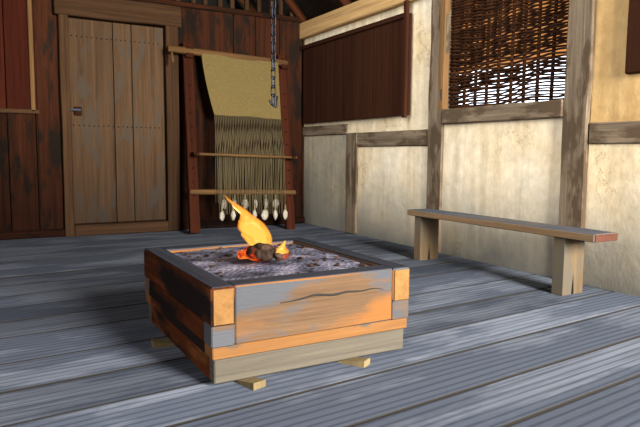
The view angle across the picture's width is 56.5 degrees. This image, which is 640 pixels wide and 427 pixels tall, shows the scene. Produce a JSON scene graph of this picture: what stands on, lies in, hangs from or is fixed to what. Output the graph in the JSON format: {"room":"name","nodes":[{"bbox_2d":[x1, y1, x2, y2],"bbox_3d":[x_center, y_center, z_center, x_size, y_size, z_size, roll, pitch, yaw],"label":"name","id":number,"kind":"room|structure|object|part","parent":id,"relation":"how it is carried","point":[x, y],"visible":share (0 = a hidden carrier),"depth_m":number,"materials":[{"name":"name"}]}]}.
{"room":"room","nodes":[
{"label":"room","id":0,"kind":"room"},
{"bbox_2d":[0,0,304,239],"bbox_3d":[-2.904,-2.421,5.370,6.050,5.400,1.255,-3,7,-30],"label":"wall","id":1,"kind":"structure","parent":0,"point":[31,163],"depth_m":5.29,"materials":[{"name":"brown wood"}]},
{"bbox_2d":[53,0,180,236],"bbox_3d":[-1.816,-0.870,5.460,1.100,2.115,0.127,-3,7,-30],"label":"door","id":2,"kind":"structure","parent":1,"relation":"in","point":[144,148],"depth_m":5.46,"materials":[{"name":"brown wood"}]},
{"bbox_3d":[-1.853,-0.825,5.488,0.834,1.810,0.035,-3,7,-30],"label":"panel","id":3,"kind":"part","parent":2,"relation":"part of","materials":[{"name":"brown wood"}]},
{"bbox_2d":[0,223,639,426],"bbox_3d":[-0.500,0.637,1.401,6.858,0.054,9.787,-3,7,-33],"label":"floor","id":4,"kind":"structure","parent":0,"point":[485,345],"depth_m":2.22,"materials":[{"name":"grey wood"}]},
{"bbox_2d":[167,42,296,232],"bbox_3d":[-0.801,-0.716,5.733,1.237,1.808,0.470,-3,7,-30],"label":"weaving loom","id":5,"kind":"object","parent":4,"relation":"on","point":[239,85],"visible":0.94,"depth_m":5.72,"materials":[{"name":"brown wood"}]},
{"bbox_2d":[144,237,408,390],"bbox_3d":[-0.219,0.338,2.442,0.898,0.339,1.001,-3,7,-30],"label":"fire pit","id":6,"kind":"object","parent":4,"relation":"on","point":[237,320],"visible":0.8,"depth_m":2.10,"materials":[{"name":"brown wood"}]},
{"bbox_2d":[229,201,290,261],"bbox_3d":[-0.225,0.058,2.237,0.236,0.255,0.157,-3,7,-30],"label":"campfire","id":7,"kind":"object","parent":6,"relation":"on","point":[255,233],"visible":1,"depth_m":2.21,"materials":[{"name":"fire"},{"name":"charcoal"}]},
{"bbox_2d":[407,209,617,295],"bbox_3d":[1.093,0.211,3.731,0.191,0.357,1.528,-3,7,-30],"label":"wooden bench","id":8,"kind":"object","parent":4,"relation":"on","point":[569,242],"visible":1,"depth_m":3.29,"materials":[{"name":"brown wood"}]},
{"bbox_3d":[0.770,0.173,4.306,0.165,0.314,0.070,-3,7,-30],"label":"leg","id":9,"kind":"part","parent":8,"relation":"part of","materials":[{"name":"brown wood"}]},
{"bbox_3d":[1.094,0.055,3.716,0.191,0.044,1.528,-3,7,-30],"label":"seat","id":10,"kind":"part","parent":8,"relation":"part of","materials":[{"name":"brown wood"}]},
{"bbox_3d":[1.363,0.281,3.268,0.165,0.314,0.070,-3,7,-30],"label":"leg","id":11,"kind":"part","parent":8,"relation":"part of","materials":[{"name":"brown wood"}]},
{"bbox_2d":[236,0,568,71],"bbox_3d":[-0.469,-2.766,1.669,6.560,3.685,10.150,-3,7,-30],"label":"ceiling","id":12,"kind":"structure","parent":0,"point":[305,10],"depth_m":6.12,"materials":[{"name":"brown wood"}]},
{"bbox_3d":[-0.822,-2.767,1.773,5.750,0.080,0.080,-3,7,-30],"label":"roof beam","id":13,"kind":"structure","parent":12,"relation":"attached to","visible":0},
{"bbox_2d":[269,0,277,107],"bbox_3d":[-0.176,-1.602,2.265,0.037,2.369,0.021,0,6,-8],"label":"hanging chain","id":14,"kind":"object","parent":13,"relation":"hanging from","point":[272,8],"visible":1,"depth_m":2.36,"materials":[{"name":"metal"}]},
{"bbox_2d":[300,0,639,296],"bbox_3d":[1.723,-0.621,3.235,0.263,2.123,10.200,-3,7,-30],"label":"wall","id":15,"kind":"structure","parent":0,"point":[573,160],"depth_m":4.05,"materials":[{"name":"beige paint"}]},
{"bbox_2d":[299,0,411,123],"bbox_3d":[0.249,-1.315,5.547,0.054,0.920,1.858,-3,7,-30],"label":"window shutter","id":16,"kind":"object","parent":15,"relation":"attached to","point":[363,72],"visible":1,"depth_m":5.34,"materials":[{"name":"brown wood"}]},
{"bbox_2d":[449,0,568,108],"bbox_3d":[1.249,-1.173,3.988,0.052,0.908,1.096,-3,7,-30],"label":"window","id":17,"kind":"structure","parent":15,"relation":"in","point":[465,12],"depth_m":3.99,"materials":[{"name":"brown wicker"}]}
]}

